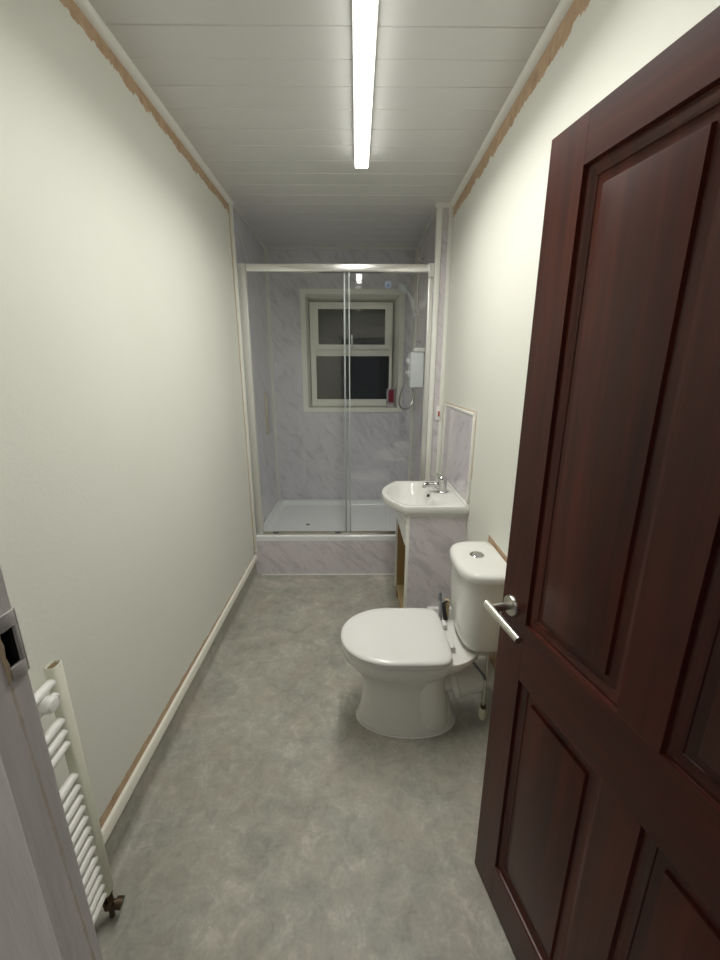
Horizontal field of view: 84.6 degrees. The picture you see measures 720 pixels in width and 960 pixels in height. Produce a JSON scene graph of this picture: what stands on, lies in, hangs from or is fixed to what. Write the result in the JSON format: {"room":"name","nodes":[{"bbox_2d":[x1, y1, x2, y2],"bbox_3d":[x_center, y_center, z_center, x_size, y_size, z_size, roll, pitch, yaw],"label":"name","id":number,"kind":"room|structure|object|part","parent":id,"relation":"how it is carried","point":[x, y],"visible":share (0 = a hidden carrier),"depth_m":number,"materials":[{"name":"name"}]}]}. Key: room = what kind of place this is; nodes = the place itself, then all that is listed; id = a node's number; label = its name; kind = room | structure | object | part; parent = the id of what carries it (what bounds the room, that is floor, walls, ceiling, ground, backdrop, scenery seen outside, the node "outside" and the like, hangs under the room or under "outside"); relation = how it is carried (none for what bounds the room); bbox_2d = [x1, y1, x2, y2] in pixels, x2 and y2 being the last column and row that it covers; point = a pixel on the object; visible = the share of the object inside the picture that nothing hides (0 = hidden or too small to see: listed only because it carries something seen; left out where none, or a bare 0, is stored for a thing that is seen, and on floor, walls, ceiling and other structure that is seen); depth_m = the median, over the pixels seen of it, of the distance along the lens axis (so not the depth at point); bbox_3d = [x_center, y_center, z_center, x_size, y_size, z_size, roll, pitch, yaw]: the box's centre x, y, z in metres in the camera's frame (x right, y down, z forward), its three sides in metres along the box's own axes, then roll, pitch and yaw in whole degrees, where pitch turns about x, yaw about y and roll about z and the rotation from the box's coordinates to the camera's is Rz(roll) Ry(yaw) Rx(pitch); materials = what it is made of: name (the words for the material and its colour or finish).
{"room":"bathroom","nodes":[
{"label":"bathroom","id":0,"kind":"room"},
{"bbox_2d":[0,0,277,827],"bbox_3d":[-0.857,-0.281,2.015,0.110,2.700,3.950,0,15,0],"label":"wall","id":1,"kind":"structure","parent":0,"point":[126,527],"depth_m":1.28,"materials":[{"name":"paint"}]},
{"bbox_2d":[34,660,124,923],"bbox_3d":[-0.745,0.921,0.829,0.110,0.878,0.501,0,15,0],"label":"towel radiator","id":2,"kind":"object","parent":1,"relation":"attached to","point":[62,737],"visible":0.41,"depth_m":1.00,"materials":[{"name":"beige metal"}]},
{"bbox_2d":[73,0,233,205],"bbox_3d":[-0.795,-1.389,1.216,0.024,0.024,2.634,0,15,0],"label":"trim","id":3,"kind":"structure","parent":1,"relation":"attached to","point":[87,9],"depth_m":1.44,"materials":[{"name":"white plastic"}]},
{"bbox_2d":[101,554,256,844],"bbox_3d":[-0.801,0.939,1.840,0.014,0.041,2.619,0,15,0],"label":"baseboard","id":4,"kind":"structure","parent":1,"relation":"attached to","point":[114,815],"depth_m":1.60,"materials":[{"name":"white wood"}]},
{"bbox_2d":[228,204,256,551],"bbox_3d":[-0.809,-0.578,2.775,0.018,2.358,0.028,0,15,0],"label":"trim","id":5,"kind":"structure","parent":1,"relation":"attached to","point":[230,205],"depth_m":2.71,"materials":[{"name":"white plastic"}]},
{"bbox_2d":[94,562,515,959],"bbox_3d":[-0.099,1.016,1.905,1.670,0.255,4.950,0,15,0],"label":"floor","id":6,"kind":"structure","parent":0,"point":[265,821],"depth_m":1.42,"materials":[{"name":"plastic"}]},
{"bbox_2d":[255,499,396,574],"bbox_3d":[-0.160,0.473,3.536,1.324,0.332,0.925,0,15,0],"label":"shower tray","id":7,"kind":"object","parent":6,"relation":"on","point":[276,554],"visible":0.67,"depth_m":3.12,"materials":[{"name":"white plastic"}]},
{"bbox_3d":[-0.157,0.608,3.107,1.324,0.283,0.014,0,15,0],"label":"plinth panel","id":8,"kind":"part","parent":7,"relation":"part of","materials":[{"name":"grey stone"}]},
{"bbox_2d":[237,263,434,534],"bbox_3d":[-0.161,-0.494,2.826,1.294,1.906,0.091,0,15,0],"label":"shower enclosure","id":9,"kind":"object","parent":7,"relation":"on","point":[242,268],"visible":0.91,"depth_m":2.73,"materials":[{"name":"silver metal"}]},
{"bbox_3d":[-0.778,-0.498,2.840,0.058,1.904,0.044,0,15,0],"label":"post","id":10,"kind":"part","parent":9,"relation":"part of","materials":[{"name":"white"}]},
{"bbox_3d":[-0.656,-0.471,2.807,0.018,0.292,0.050,3,15,12],"label":"door handle","id":11,"kind":"part","parent":9,"relation":"part of","materials":[{"name":"silver metal"}]},
{"bbox_3d":[-0.152,0.409,3.091,1.205,0.024,0.044,0,15,0],"label":"rail","id":12,"kind":"part","parent":9,"relation":"part of","materials":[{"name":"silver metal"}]},
{"bbox_3d":[-0.147,-1.392,2.603,1.198,0.048,0.054,0,15,0],"label":"header rail","id":13,"kind":"part","parent":9,"relation":"part of","materials":[{"name":"silver metal"}]},
{"bbox_3d":[0.469,-0.499,2.850,0.033,1.904,0.044,0,15,0],"label":"post","id":14,"kind":"part","parent":9,"relation":"part of","materials":[{"name":"white"}]},
{"bbox_2d":[341,541,506,738],"bbox_3d":[0.254,0.709,1.747,0.678,0.812,0.390,0,15,0],"label":"toilet","id":15,"kind":"object","parent":6,"relation":"on","point":[405,658],"visible":0.96,"depth_m":1.68,"materials":[{"name":"white ceramic"}]},
{"bbox_3d":[0.145,0.696,1.742,0.449,0.014,0.378,0,15,0],"label":"seat","id":16,"kind":"part","parent":15,"relation":"part of","materials":[{"name":"white plastic"}]},
{"bbox_3d":[0.145,0.676,1.737,0.461,0.024,0.390,0,15,0],"label":"lid","id":17,"kind":"part","parent":15,"relation":"part of","materials":[{"name":"white plastic"}]},
{"bbox_2d":[438,591,441,619],"bbox_3d":[0.378,0.594,1.864,0.024,0.148,0.018,0,15,0],"label":"marker pen","id":18,"kind":"object","parent":15,"relation":"on","point":[440,592],"visible":0.94,"depth_m":1.85,"materials":[{"name":"grey plastic"}]},
{"bbox_2d":[442,600,447,620],"bbox_3d":[0.401,0.613,1.861,0.030,0.104,0.023,10,18,32],"label":"pliers","id":19,"kind":"object","parent":15,"relation":"on","point":[445,618],"visible":0.99,"depth_m":1.86,"materials":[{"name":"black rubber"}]},
{"bbox_2d":[445,599,449,618],"bbox_3d":[0.413,0.614,1.882,0.020,0.100,0.018,0,15,0],"label":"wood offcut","id":20,"kind":"object","parent":15,"relation":"on","point":[448,600],"visible":0.72,"depth_m":1.87,"materials":[{"name":"beige wood"}]},
{"bbox_2d":[450,658,492,698],"bbox_3d":[0.505,0.905,1.808,0.210,0.177,0.146,0,15,0],"label":"pipe","id":21,"kind":"object","parent":15,"relation":"attached to","point":[467,681],"visible":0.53,"depth_m":1.75,"materials":[{"name":"white plastic"}]},
{"bbox_3d":[0.493,0.342,1.668,0.201,0.046,0.344,0,15,0],"label":"cistern lid","id":22,"kind":"part","parent":15,"relation":"part of","materials":[{"name":"white ceramic"}]},
{"bbox_2d":[472,652,489,719],"bbox_3d":[0.516,0.891,1.708,0.107,0.380,0.036,-8,17,-26],"label":"supply pipe","id":23,"kind":"object","parent":15,"relation":"attached to","point":[482,710],"visible":0.93,"depth_m":1.72,"materials":[{"name":"white plastic"}]},
{"bbox_2d":[394,511,466,607],"bbox_3d":[0.419,0.510,2.512,0.345,0.796,0.472,0,15,0],"label":"vanity unit","id":24,"kind":"object","parent":6,"relation":"on","point":[423,544],"visible":0.63,"depth_m":2.26,"materials":[{"name":"white laminate"}]},
{"bbox_2d":[397,585,403,607],"bbox_3d":[0.420,0.845,2.608,0.316,0.100,0.420,0,15,0],"label":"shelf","id":25,"kind":"object","parent":24,"relation":"attached to","point":[400,588],"depth_m":2.70,"materials":[{"name":"beige wood"}]},
{"bbox_3d":[0.259,0.252,2.451,0.016,0.125,0.443,0,15,0],"label":"rail","id":26,"kind":"part","parent":24,"relation":"part of","materials":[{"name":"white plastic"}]},
{"bbox_3d":[0.267,0.569,2.295,0.018,0.796,0.025,0,15,0],"label":"edge trim","id":27,"kind":"part","parent":24,"relation":"part of","materials":[{"name":"white plastic"}]},
{"bbox_2d":[382,480,468,520],"bbox_3d":[0.362,0.132,2.421,0.457,0.144,0.540,0,15,0],"label":"basin","id":28,"kind":"object","parent":24,"relation":"in","point":[409,498],"visible":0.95,"depth_m":2.32,"materials":[{"name":"white ceramic"}]},
{"bbox_2d":[422,471,446,493],"bbox_3d":[0.455,0.012,2.395,0.152,0.129,0.064,0,15,0],"label":"mixer tap","id":29,"kind":"object","parent":28,"relation":"on","point":[441,486],"visible":1,"depth_m":2.38,"materials":[{"name":"silver metal"}]},
{"bbox_3d":[0.437,0.035,2.401,0.117,0.050,0.038,0,15,0],"label":"spout","id":30,"kind":"part","parent":29,"relation":"part of","materials":[{"name":"silver metal"}]},
{"bbox_3d":[0.474,-0.021,2.386,0.107,0.060,0.060,0,15,0],"label":"lever","id":31,"kind":"part","parent":29,"relation":"part of","materials":[{"name":"silver metal"}]},
{"bbox_2d":[427,606,452,619],"bbox_3d":[0.473,0.854,2.348,0.158,0.218,0.028,0,15,0],"label":"pipe boxing","id":32,"kind":"object","parent":6,"relation":"on","point":[435,608],"visible":0.12,"depth_m":2.32,"materials":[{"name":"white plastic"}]},
{"bbox_2d":[88,0,560,246],"bbox_3d":[-0.107,-1.556,1.676,1.407,0.060,3.950,0,15,0],"label":"ceiling","id":33,"kind":"structure","parent":0,"point":[262,90],"depth_m":1.53,"materials":[{"name":"white plastic"}]},
{"bbox_2d":[352,0,378,167],"bbox_3d":[0.014,-1.385,1.258,0.076,0.052,1.460,0,15,0],"label":"light","id":34,"kind":"object","parent":33,"relation":"attached to","point":[364,12],"visible":1,"depth_m":1.34,"materials":[{"name":"white plastic"}]},
{"bbox_2d":[267,249,415,498],"bbox_3d":[-0.122,-0.744,3.692,1.407,2.560,0.008,0,15,0],"label":"wall","id":35,"kind":"structure","parent":0,"point":[311,445],"depth_m":3.73,"materials":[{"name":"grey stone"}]},
{"bbox_2d":[233,204,436,499],"bbox_3d":[-0.154,-0.779,3.220,1.315,2.245,0.885,0,15,0],"label":"trim","id":36,"kind":"structure","parent":35,"relation":"attached to","point":[234,205],"depth_m":3.44,"materials":[{"name":"white"}]},
{"bbox_2d":[411,208,448,480],"bbox_3d":[0.544,-0.616,3.260,0.082,2.580,0.903,0,15,0],"label":"wall","id":37,"kind":"structure","parent":0,"point":[427,248],"depth_m":2.92,"materials":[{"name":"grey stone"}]},
{"bbox_2d":[398,257,423,409],"bbox_3d":[0.405,-1.157,3.175,0.257,1.171,0.112,-9,18,-31],"label":"riser rail","id":38,"kind":"object","parent":37,"relation":"attached to","point":[402,288],"visible":0.97,"depth_m":3.16,"materials":[{"name":"silver metal"}]},
{"bbox_3d":[0.461,-1.429,3.181,0.019,0.650,0.018,0,15,0],"label":"rail","id":39,"kind":"part","parent":38,"relation":"part of","materials":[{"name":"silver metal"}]},
{"bbox_2d":[405,348,424,390],"bbox_3d":[0.436,-0.888,3.200,0.134,0.335,0.225,0,15,0],"label":"shower","id":40,"kind":"object","parent":37,"relation":"attached to","point":[415,359],"visible":0.96,"depth_m":3.11,"materials":[{"name":"white plastic"}]},
{"bbox_2d":[412,348,424,351],"bbox_3d":[0.461,-1.036,3.161,0.084,0.028,0.225,0,15,0],"label":"soap shelf","id":41,"kind":"object","parent":40,"relation":"attached to","point":[414,349],"depth_m":3.05,"materials":[{"name":"white plastic"}]},
{"bbox_2d":[436,406,440,419],"bbox_3d":[0.558,-0.477,2.816,0.037,0.100,0.028,0,15,0],"label":"switch","id":42,"kind":"object","parent":37,"relation":"attached to","point":[438,408],"visible":1,"depth_m":2.81,"materials":[{"name":"white plastic"}]},
{"bbox_2d":[425,202,453,480],"bbox_3d":[0.533,-0.500,2.829,0.112,2.580,0.042,0,15,0],"label":"trim","id":43,"kind":"structure","parent":37,"relation":"attached to","point":[439,205],"depth_m":2.67,"materials":[{"name":"white plastic"}]},
{"bbox_2d":[439,0,719,668],"bbox_3d":[0.645,-0.283,2.027,0.100,2.700,3.950,0,15,0],"label":"wall","id":44,"kind":"structure","parent":0,"point":[597,46],"depth_m":1.56,"materials":[{"name":"paint"}]},
{"bbox_2d":[435,207,453,480],"bbox_3d":[0.576,-0.484,2.822,0.026,2.554,0.015,0,15,0],"label":"trim","id":45,"kind":"structure","parent":44,"relation":"attached to","point":[451,209],"depth_m":2.67,"materials":[{"name":"white plastic"}]},
{"bbox_2d":[441,404,475,502],"bbox_3d":[0.585,-0.195,2.415,0.014,0.484,0.682,0,15,0],"label":"backsplash","id":46,"kind":"structure","parent":44,"relation":"attached to","point":[459,424],"depth_m":2.34,"materials":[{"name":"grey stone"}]},
{"bbox_2d":[478,656,494,690],"bbox_3d":[0.591,0.888,1.737,0.016,0.081,0.980,0,15,0],"label":"baseboard","id":47,"kind":"structure","parent":44,"relation":"attached to","point":[479,657],"depth_m":1.76,"materials":[{"name":"white"}]},
{"bbox_2d":[451,0,573,205],"bbox_3d":[0.588,-1.389,1.222,0.024,0.024,2.623,0,15,0],"label":"trim","id":48,"kind":"structure","parent":44,"relation":"attached to","point":[563,7],"depth_m":1.44,"materials":[{"name":"white plastic"}]},
{"bbox_3d":[-0.123,-0.766,3.813,1.407,2.700,0.237,0,15,0],"label":"wall","id":49,"kind":"structure","parent":0,"visible":0},
{"bbox_2d":[309,302,392,405],"bbox_3d":[-0.081,-1.167,3.713,0.761,0.926,0.120,0,15,0],"label":"window","id":50,"kind":"structure","parent":49,"relation":"in","point":[316,349],"depth_m":3.67,"materials":[{"name":"white plastic"}]},
{"bbox_3d":[-0.071,-1.401,3.629,0.711,0.386,0.020,0,15,0],"label":"light sash","id":51,"kind":"part","parent":50,"relation":"part of","materials":[{"name":"white plastic"}]},
{"bbox_3d":[-0.075,-1.273,3.638,0.032,0.118,0.030,0,15,0],"label":"handle","id":52,"kind":"part","parent":50,"relation":"part of","materials":[{"name":"white plastic"}]},
{"bbox_2d":[299,289,404,411],"bbox_3d":[-0.067,-1.180,3.684,0.920,1.058,0.240,0,15,0],"label":"trim","id":53,"kind":"structure","parent":49,"relation":"attached to","point":[395,296],"depth_m":3.59,"materials":[{"name":"white plastic"}]},
{"bbox_2d":[386,389,394,406],"bbox_3d":[0.291,-0.777,3.740,0.084,0.170,0.044,0,15,0],"label":"shampoo bottle","id":54,"kind":"object","parent":53,"relation":"on","point":[390,393],"visible":1,"depth_m":3.72,"materials":[{"name":"red plastic"}]},
{"bbox_3d":[-0.093,0.211,0.199,1.407,2.700,0.175,0,15,0],"label":"wall","id":55,"kind":"structure","parent":0,"visible":0},
{"bbox_2d":[0,566,102,959],"bbox_3d":[0.169,0.477,0.260,0.871,2.034,0.210,0,15,0],"label":"door frame","id":56,"kind":"structure","parent":55,"relation":"attached to","point":[45,914],"depth_m":0.27,"materials":[{"name":"grey paint"}]},
{"bbox_3d":[-0.232,0.108,0.259,0.013,0.048,0.012,0,15,0],"label":"strike plate","id":57,"kind":"part","parent":56,"relation":"part of","materials":[{"name":"silver metal"}]},
{"bbox_2d":[475,6,719,959],"bbox_3d":[0.451,0.393,0.654,0.111,1.979,0.793,-4,16,-13],"label":"door","id":58,"kind":"structure","parent":55,"relation":"in","point":[598,837],"depth_m":0.69,"materials":[{"name":"brown wood"}]},
{"bbox_3d":[0.356,0.332,0.940,0.062,0.028,0.137,-4,16,-13],"label":"lever handle","id":59,"kind":"part","parent":58,"relation":"part of","materials":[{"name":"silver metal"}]},
{"bbox_3d":[0.442,0.847,0.956,0.027,0.659,0.261,-4,16,-13],"label":"raised panel","id":60,"kind":"part","parent":58,"relation":"part of","materials":[{"name":"brown wood"}]},
{"bbox_3d":[0.443,-0.073,0.707,0.027,0.942,0.261,-4,16,-13],"label":"raised panel","id":61,"kind":"part","parent":58,"relation":"part of","materials":[{"name":"brown wood"}]},
{"bbox_3d":[0.521,0.934,0.636,0.027,0.659,0.261,-4,16,-13],"label":"raised panel","id":62,"kind":"part","parent":58,"relation":"part of","materials":[{"name":"brown wood"}]},
{"bbox_3d":[0.522,0.013,0.388,0.027,0.942,0.261,-4,16,-13],"label":"raised panel","id":63,"kind":"part","parent":58,"relation":"part of","materials":[{"name":"brown wood"}]},
{"label":"outside","id":64,"kind":"structure","parent":0,"visible":0},
{"bbox_2d":[317,309,388,398],"bbox_3d":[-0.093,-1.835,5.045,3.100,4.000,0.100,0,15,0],"label":"window pane","id":65,"kind":"structure","parent":64,"point":[368,374],"depth_m":5.08,"materials":[{"name":"grey"}]}
]}

